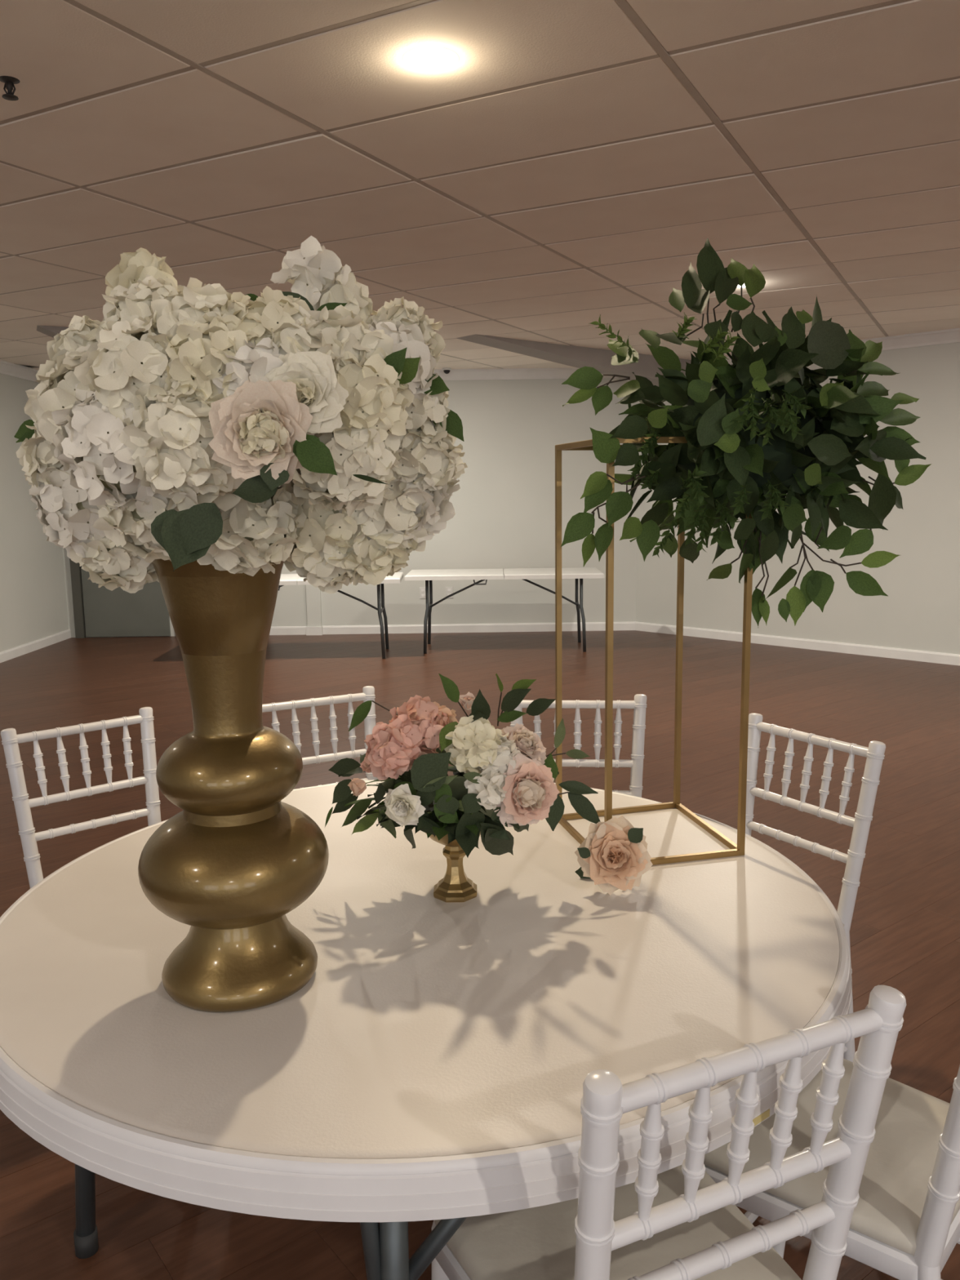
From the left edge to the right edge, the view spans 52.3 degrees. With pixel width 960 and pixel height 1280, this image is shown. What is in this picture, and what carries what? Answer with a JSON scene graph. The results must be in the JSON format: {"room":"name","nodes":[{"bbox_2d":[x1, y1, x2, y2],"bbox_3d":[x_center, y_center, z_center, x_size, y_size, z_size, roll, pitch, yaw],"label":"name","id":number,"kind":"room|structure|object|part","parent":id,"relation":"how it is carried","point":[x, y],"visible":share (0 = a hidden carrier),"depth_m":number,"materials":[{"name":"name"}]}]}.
{"room":"event space","nodes":[
{"label":"event space","id":0,"kind":"room"},
{"bbox_2d":[0,364,68,652],"bbox_3d":[-4.478,-0.210,2.174,0.150,2.855,16.680,-1,9,0],"label":"wall","id":1,"kind":"structure","parent":0,"point":[33,600],"depth_m":9.40,"materials":[{"name":"paint"}]},
{"bbox_2d":[0,360,38,382],"bbox_3d":[-4.382,-1.453,1.986,0.075,0.105,16.380,-1,9,0],"label":"trim","id":2,"kind":"structure","parent":1,"relation":"attached to","point":[6,367],"depth_m":9.30,"materials":[{"name":"paint"}]},
{"bbox_2d":[0,629,71,662],"bbox_3d":[-4.376,1.154,2.381,0.018,0.092,16.380,-1,9,0],"label":"baseboard","id":3,"kind":"structure","parent":1,"relation":"attached to","point":[7,655],"depth_m":9.62,"materials":[{"name":"paint"}]},
{"bbox_2d":[62,377,638,637],"bbox_3d":[-1.385,-1.488,10.346,6.370,2.855,0.150,-1,9,0],"label":"wall","id":4,"kind":"structure","parent":0,"point":[504,505],"depth_m":10.33,"materials":[{"name":"paint"}]},
{"bbox_2d":[69,558,170,638],"bbox_3d":[-3.300,-1.097,10.305,2.060,2.145,0.060,-1,9,0],"label":"door","id":5,"kind":"structure","parent":4,"relation":"in","point":[117,612],"depth_m":10.41,"materials":[{"name":"paint"}]},
{"bbox_2d":[305,584,323,635],"bbox_3d":[-1.784,-1.407,10.247,0.170,2.735,0.070,-1,9,0],"label":"trim","id":6,"kind":"structure","parent":4,"relation":"attached to","point":[314,627],"depth_m":10.40,"materials":[{"name":"paint"}]},
{"bbox_2d":[419,587,425,598],"bbox_3d":[-0.607,-0.500,10.415,0.075,0.120,0.012,-1,9,0],"label":"wall socket","id":7,"kind":"object","parent":4,"relation":"attached to","point":[422,590],"visible":0.88,"depth_m":10.41,"materials":[{"name":"white plastic"}]},
{"bbox_2d":[445,586,453,598],"bbox_3d":[-0.327,-0.504,10.415,0.075,0.120,0.012,-1,9,0],"label":"wall socket","id":8,"kind":"object","parent":4,"relation":"attached to","point":[449,590],"visible":0.79,"depth_m":10.41,"materials":[{"name":"white plastic"}]},
{"bbox_2d":[269,621,635,635],"bbox_3d":[-0.317,-0.124,10.470,3.970,0.092,0.018,-1,9,0],"label":"baseboard","id":9,"kind":"structure","parent":4,"relation":"attached to","point":[572,626],"depth_m":10.46,"materials":[{"name":"paint"}]},
{"bbox_2d":[433,367,617,380],"bbox_3d":[-1.402,-2.712,10.047,6.070,0.105,0.075,-1,9,0],"label":"trim","id":10,"kind":"structure","parent":4,"relation":"attached to","point":[509,373],"depth_m":10.04,"materials":[{"name":"paint"}]},
{"bbox_2d":[0,0,959,370],"bbox_3d":[1.000,-1.643,2.013,12.954,0.139,18.265,-1,9,0],"label":"ceiling","id":11,"kind":"structure","parent":0,"point":[575,160],"depth_m":3.66,"materials":[{"name":"tile"}]},
{"bbox_2d":[0,75,20,100],"bbox_3d":[-1.417,-1.665,2.946,0.068,0.060,0.068,-1,9,0],"label":"sprinkler","id":12,"kind":"object","parent":11,"relation":"attached to","point":[9,82],"visible":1,"depth_m":2.94,"materials":[{"name":"metal"}]},
{"bbox_3d":[-1.417,-1.660,2.947,0.034,0.045,0.020,-5,10,-27],"label":"sprinkler frame","id":13,"kind":"part","parent":12,"relation":"part of","materials":[{"name":"metal"}]},
{"bbox_3d":[-3.471,-2.467,8.249,0.026,0.012,4.300,4,10,28],"label":"rail","id":14,"kind":"part","parent":11,"relation":"part of","materials":[{"name":"white metal"}]},
{"bbox_3d":[-2.769,-2.285,6.984,0.026,0.012,7.100,4,10,28],"label":"rail","id":15,"kind":"part","parent":11,"relation":"part of","materials":[{"name":"white metal"}]},
{"bbox_2d":[36,325,68,337],"bbox_3d":[-2.907,-2.175,7.441,0.828,0.340,0.250,-5,9,-25],"label":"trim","id":16,"kind":"structure","parent":11,"relation":"attached to","point":[51,331],"depth_m":7.20,"materials":[{"name":"paint"}]},
{"label":"rail","id":17,"kind":"part","parent":11,"relation":"part of","materials":[{"name":"white metal"}]},
{"label":"rail","id":18,"kind":"part","parent":11,"relation":"part of","materials":[{"name":"white metal"}]},
{"bbox_3d":[-0.943,-1.657,2.663,0.027,0.012,14.900,4,10,28],"label":"rail","id":19,"kind":"part","parent":11,"relation":"part of","materials":[{"name":"white metal"}]},
{"bbox_2d":[402,45,459,71],"bbox_3d":[-0.143,-1.719,2.835,0.180,0.095,0.180,-1,9,0],"label":"ceiling light","id":20,"kind":"object","parent":11,"relation":"attached to","point":[429,59],"visible":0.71,"depth_m":2.82,"materials":[{"name":"white"}]},
{"bbox_3d":[-0.143,-1.707,2.836,0.118,0.070,0.118,-1,9,0],"label":"bulb","id":21,"kind":"part","parent":20,"relation":"part of","materials":[{"name":"white"}]},
{"bbox_2d":[442,367,451,373],"bbox_3d":[-0.337,-2.733,9.922,0.090,0.063,0.090,-1,9,0],"label":"security camera","id":22,"kind":"object","parent":11,"relation":"attached to","point":[446,370],"visible":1,"depth_m":9.89,"materials":[{"name":"white plastic"}]},
{"bbox_3d":[-0.428,-1.419,1.049,0.027,0.012,16.500,4,10,28],"label":"rail","id":23,"kind":"part","parent":11,"relation":"part of","materials":[{"name":"white metal"}]},
{"bbox_2d":[0,630,959,1279],"bbox_3d":[1.033,1.155,2.572,13.057,0.110,17.868,-1,9,0],"label":"floor","id":24,"kind":"structure","parent":0,"point":[904,930],"depth_m":5.24,"materials":[{"name":"laminate"}]},
{"bbox_2d":[0,706,160,888],"bbox_3d":[-0.942,0.675,2.570,0.406,0.895,0.472,-8,11,-40],"label":"chair","id":25,"kind":"object","parent":24,"relation":"on","point":[10,740],"visible":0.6,"depth_m":2.64,"materials":[{"name":"paint"}]},
{"bbox_3d":[-1.191,0.674,2.594,0.111,0.895,0.041,4,10,31],"label":"post","id":26,"kind":"part","parent":25,"relation":"part of","materials":[{"name":"paint"}]},
{"bbox_3d":[-1.088,0.242,2.668,0.365,0.027,0.028,-8,11,-40],"label":"rail","id":27,"kind":"part","parent":25,"relation":"part of","materials":[{"name":"paint"}]},
{"bbox_3d":[-1.068,0.414,2.673,0.348,0.026,0.026,-8,11,-40],"label":"rail","id":28,"kind":"part","parent":25,"relation":"part of","materials":[{"name":"paint"}]},
{"bbox_3d":[-1.057,0.503,2.675,0.339,0.025,0.026,-8,11,-40],"label":"rail","id":29,"kind":"part","parent":25,"relation":"part of","materials":[{"name":"paint"}]},
{"bbox_3d":[-0.932,0.637,2.818,0.041,0.895,0.111,-4,9,-23],"label":"post","id":30,"kind":"part","parent":25,"relation":"part of","materials":[{"name":"paint"}]},
{"bbox_2d":[262,685,377,788],"bbox_3d":[-0.401,0.627,2.837,0.406,0.895,0.472,-5,10,-28],"label":"chair","id":31,"kind":"object","parent":24,"relation":"on","point":[368,692],"visible":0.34,"depth_m":2.98,"materials":[{"name":"paint"}]},
{"bbox_3d":[-0.507,0.190,2.962,0.365,0.027,0.028,-5,10,-28],"label":"rail","id":32,"kind":"part","parent":31,"relation":"part of","materials":[{"name":"paint"}]},
{"bbox_3d":[-0.492,0.362,2.963,0.348,0.026,0.026,-5,10,-28],"label":"rail","id":33,"kind":"part","parent":31,"relation":"part of","materials":[{"name":"paint"}]},
{"bbox_3d":[-0.484,0.452,2.964,0.339,0.025,0.026,-5,10,-28],"label":"rail","id":34,"kind":"part","parent":31,"relation":"part of","materials":[{"name":"paint"}]},
{"bbox_3d":[-0.335,0.590,3.076,0.041,0.895,0.111,-2,9,-10],"label":"post","id":35,"kind":"part","parent":31,"relation":"part of","materials":[{"name":"paint"}]},
{"bbox_2d":[278,572,403,658],"bbox_3d":[-1.633,-0.222,9.086,1.827,0.736,0.720,-1,9,-2],"label":"folding table","id":36,"kind":"object","parent":24,"relation":"on","point":[285,579],"visible":0.41,"depth_m":8.85,"materials":[{"name":"white plastic"}]},
{"bbox_2d":[0,779,852,1279],"bbox_3d":[-0.109,0.841,1.895,1.526,0.744,1.526,-1,9,0],"label":"round table","id":37,"kind":"object","parent":24,"relation":"on","point":[435,1058],"visible":0.7,"depth_m":1.39,"materials":[{"name":"plastic"}]},
{"bbox_3d":[-0.765,0.852,1.895,0.084,0.681,0.037,-1,9,0],"label":"leg","id":38,"kind":"part","parent":37,"relation":"part of","materials":[{"name":"metal"}]},
{"bbox_2d":[137,556,328,1012],"bbox_3d":[-0.375,0.196,1.473,0.282,0.664,0.282,-1,9,0],"label":"vase","id":39,"kind":"object","parent":37,"relation":"on","point":[230,866],"visible":0.97,"depth_m":1.40,"materials":[{"name":"gold metal"}]},
{"bbox_2d":[13,235,467,593],"bbox_3d":[-0.322,-0.259,1.389,0.618,0.597,0.561,4,10,28],"label":"bouquet","id":40,"kind":"object","parent":39,"relation":"in","point":[314,433],"visible":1,"depth_m":1.20,"materials":[{"name":"white plant"}]},
{"bbox_3d":[-0.107,0.939,1.265,0.037,0.681,0.083,-1,9,0],"label":"leg","id":41,"kind":"part","parent":37,"relation":"part of","materials":[{"name":"metal"}]},
{"bbox_2d":[425,817,485,902],"bbox_3d":[-0.047,0.392,1.814,0.148,0.165,0.148,-1,9,0],"label":"vase","id":42,"kind":"object","parent":37,"relation":"on","point":[455,886],"visible":0.3,"depth_m":1.80,"materials":[{"name":"gold metal"}]},
{"bbox_2d":[425,817,485,847],"bbox_3d":[-0.047,0.344,1.807,0.148,0.067,0.148,-1,9,0],"label":"bowl","id":43,"kind":"object","parent":42,"relation":"on","point":[444,841],"depth_m":1.77,"materials":[{"name":"gold metal"}]},
{"bbox_2d":[324,673,600,857],"bbox_3d":[-0.048,0.227,1.783,0.448,0.383,0.388,5,10,34],"label":"posy","id":44,"kind":"object","parent":42,"relation":"in","point":[505,776],"visible":1,"depth_m":1.68,"materials":[{"name":"plant"}]},
{"bbox_2d":[574,815,652,895],"bbox_3d":[0.247,0.401,1.842,0.142,0.146,0.148,-1,9,0],"label":"rose","id":45,"kind":"object","parent":37,"relation":"on","point":[614,854],"visible":1,"depth_m":1.80,"materials":[{"name":"pink plant"}]},
{"bbox_2d":[555,436,752,865],"bbox_3d":[0.352,0.009,2.060,0.308,0.839,0.329,-3,9,-13],"label":"stand","id":46,"kind":"object","parent":37,"relation":"on","point":[735,850],"visible":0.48,"depth_m":1.99,"materials":[{"name":"gold metal"}]},
{"bbox_3d":[0.174,-0.004,2.164,0.011,0.839,0.011,-3,9,-13],"label":"post","id":47,"kind":"part","parent":46,"relation":"part of","materials":[{"name":"gold metal"}]},
{"bbox_3d":[0.247,0.038,1.873,0.011,0.839,0.011,-3,9,-13],"label":"post","id":48,"kind":"part","parent":46,"relation":"part of","materials":[{"name":"gold metal"}]},
{"bbox_3d":[0.459,-0.021,2.247,0.011,0.839,0.011,-3,9,-13],"label":"post","id":49,"kind":"part","parent":46,"relation":"part of","materials":[{"name":"gold metal"}]},
{"bbox_3d":[0.528,0.025,1.941,0.011,0.839,0.011,-3,9,-13],"label":"post","id":50,"kind":"part","parent":46,"relation":"part of","materials":[{"name":"gold metal"}]},
{"bbox_2d":[560,238,931,627],"bbox_3d":[0.503,-0.398,1.915,0.675,0.783,0.658,4,10,27],"label":"plant","id":51,"kind":"object","parent":46,"relation":"on","point":[761,430],"visible":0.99,"depth_m":1.83,"materials":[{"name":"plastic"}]},
{"bbox_2d":[404,567,604,653],"bbox_3d":[0.231,-0.289,9.363,1.827,0.736,0.720,-1,9,1],"label":"folding table","id":52,"kind":"object","parent":24,"relation":"on","point":[576,573],"visible":0.97,"depth_m":9.10,"materials":[{"name":"white plastic"}]},
{"bbox_3d":[0.002,-0.535,9.015,0.134,0.054,0.014,-1,9,1],"label":"handle","id":53,"kind":"part","parent":52,"relation":"part of","materials":[{"name":"metal"}]},
{"bbox_2d":[510,693,647,797],"bbox_3d":[0.276,0.633,2.738,0.406,0.895,0.472,0,9,5],"label":"chair","id":54,"kind":"object","parent":24,"relation":"on","point":[639,704],"visible":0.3,"depth_m":2.87,"materials":[{"name":"paint"}]},
{"bbox_3d":[0.119,0.606,2.933,0.041,0.895,0.111,-3,9,-13],"label":"post","id":55,"kind":"part","parent":54,"relation":"part of","materials":[{"name":"paint"}]},
{"bbox_3d":[0.288,0.190,2.887,0.365,0.027,0.028,0,9,5],"label":"rail","id":56,"kind":"part","parent":54,"relation":"part of","materials":[{"name":"paint"}]},
{"bbox_3d":[0.288,0.363,2.886,0.348,0.026,0.026,0,9,5],"label":"rail","id":57,"kind":"part","parent":54,"relation":"part of","materials":[{"name":"paint"}]},
{"bbox_3d":[0.288,0.454,2.885,0.339,0.025,0.026,0,9,5],"label":"rail","id":58,"kind":"part","parent":54,"relation":"part of","materials":[{"name":"paint"}]},
{"bbox_3d":[0.463,0.606,2.903,0.041,0.895,0.111,3,9,22],"label":"post","id":59,"kind":"part","parent":54,"relation":"part of","materials":[{"name":"paint"}]},
{"bbox_2d":[431,985,906,1279],"bbox_3d":[0.203,0.838,1.300,0.418,0.922,0.487,-5,9,-25],"label":"chair","id":60,"kind":"object","parent":24,"relation":"on","point":[677,1223],"visible":1,"depth_m":1.11,"materials":[{"name":"paint"}]},
{"bbox_3d":[-0.057,1.065,1.456,0.039,0.431,0.047,-5,9,-25],"label":"leg","id":61,"kind":"part","parent":60,"relation":"part of","materials":[{"name":"paint"}]},
{"bbox_3d":[0.187,0.867,1.339,0.416,0.041,0.402,-5,9,-25],"label":"seat","id":62,"kind":"part","parent":60,"relation":"part of","materials":[{"name":"paint"}]},
{"bbox_3d":[0.121,0.875,1.058,0.042,0.922,0.115,-2,9,-7],"label":"post","id":63,"kind":"part","parent":60,"relation":"part of","materials":[{"name":"paint"}]},
{"bbox_2d":[435,1164,801,1279],"bbox_3d":[0.187,0.824,1.333,0.410,0.045,0.396,-5,9,-25],"label":"cushion","id":64,"kind":"object","parent":60,"relation":"on","point":[538,1242],"depth_m":1.31,"materials":[{"name":"fabric"}]},
{"bbox_3d":[0.276,0.702,1.116,0.349,0.026,0.026,-5,9,-24],"label":"rail","id":65,"kind":"part","parent":60,"relation":"part of","materials":[{"name":"paint"}]},
{"bbox_3d":[0.281,0.613,1.089,0.359,0.026,0.027,-5,9,-25],"label":"rail","id":66,"kind":"part","parent":60,"relation":"part of","materials":[{"name":"paint"}]},
{"bbox_3d":[0.290,0.443,1.038,0.377,0.028,0.028,-5,9,-25],"label":"rail","id":67,"kind":"part","parent":60,"relation":"part of","materials":[{"name":"paint"}]},
{"bbox_3d":[0.443,0.849,1.205,0.042,0.922,0.115,-9,12,-42],"label":"post","id":68,"kind":"part","parent":60,"relation":"part of","materials":[{"name":"paint"}]},
{"bbox_2d":[745,712,885,1062],"bbox_3d":[0.659,0.679,2.403,0.472,0.895,0.406,-6,10,-33],"label":"chair","id":69,"kind":"object","parent":24,"relation":"on","point":[874,753],"visible":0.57,"depth_m":2.40,"materials":[{"name":"paint"}]},
{"bbox_3d":[0.717,0.641,2.644,0.041,0.895,0.111,6,11,39],"label":"post","id":70,"kind":"part","parent":69,"relation":"part of","materials":[{"name":"paint"}]},
{"bbox_3d":[0.801,0.509,2.472,0.026,0.025,0.339,-6,10,-33],"label":"rail","id":71,"kind":"part","parent":69,"relation":"part of","materials":[{"name":"paint"}]},
{"bbox_3d":[0.812,0.419,2.467,0.026,0.026,0.348,-6,10,-33],"label":"rail","id":72,"kind":"part","parent":69,"relation":"part of","materials":[{"name":"paint"}]},
{"bbox_3d":[0.833,0.248,2.456,0.028,0.027,0.365,-6,10,-33],"label":"rail","id":73,"kind":"part","parent":69,"relation":"part of","materials":[{"name":"paint"}]},
{"bbox_3d":[0.906,0.682,2.358,0.111,0.895,0.041,-3,9,-15],"label":"post","id":74,"kind":"part","parent":69,"relation":"part of","materials":[{"name":"paint"}]},
{"bbox_2d":[703,1058,959,1279],"bbox_3d":[0.614,0.807,1.561,0.472,0.895,0.406,7,12,41],"label":"chair","id":75,"kind":"object","parent":24,"relation":"on","point":[905,1222],"visible":0.33,"depth_m":1.44,"materials":[{"name":"paint"}]},
{"bbox_3d":[0.580,1.000,1.871,0.046,0.418,0.038,7,12,41],"label":"leg","id":76,"kind":"part","parent":75,"relation":"part of","materials":[{"name":"paint"}]},
{"bbox_3d":[0.586,0.836,1.590,0.390,0.040,0.404,7,12,41],"label":"seat","id":77,"kind":"part","parent":75,"relation":"part of","materials":[{"name":"paint"}]},
{"bbox_3d":[0.634,0.844,1.313,0.041,0.895,0.111,-6,10,-30],"label":"post","id":78,"kind":"part","parent":75,"relation":"part of","materials":[{"name":"paint"}]},
{"bbox_2d":[635,342,959,654],"bbox_3d":[4.072,-1.204,7.986,6.989,2.855,0.152,8,12,44],"label":"wall","id":79,"kind":"structure","parent":0,"point":[920,611],"depth_m":8.45,"materials":[{"name":"paint"}]},
{"bbox_2d":[456,333,691,386],"bbox_3d":[0.932,-2.463,8.773,2.742,0.270,0.250,-8,11,-39],"label":"ceiling fan","id":80,"kind":"object","parent":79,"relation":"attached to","point":[578,357],"depth_m":8.62,"materials":[{"name":"paint"}]},
{"bbox_2d":[635,622,959,665],"bbox_3d":[4.031,0.171,8.134,6.689,0.092,0.018,8,12,44],"label":"baseboard","id":81,"kind":"structure","parent":79,"relation":"attached to","point":[811,644],"depth_m":9.05,"materials":[{"name":"paint"}]},
{"bbox_2d":[725,328,959,364],"bbox_3d":[3.976,-2.432,7.720,6.689,0.105,0.075,8,12,44],"label":"trim","id":82,"kind":"structure","parent":79,"relation":"attached to","point":[948,335],"depth_m":8.07,"materials":[{"name":"paint"}]}
]}

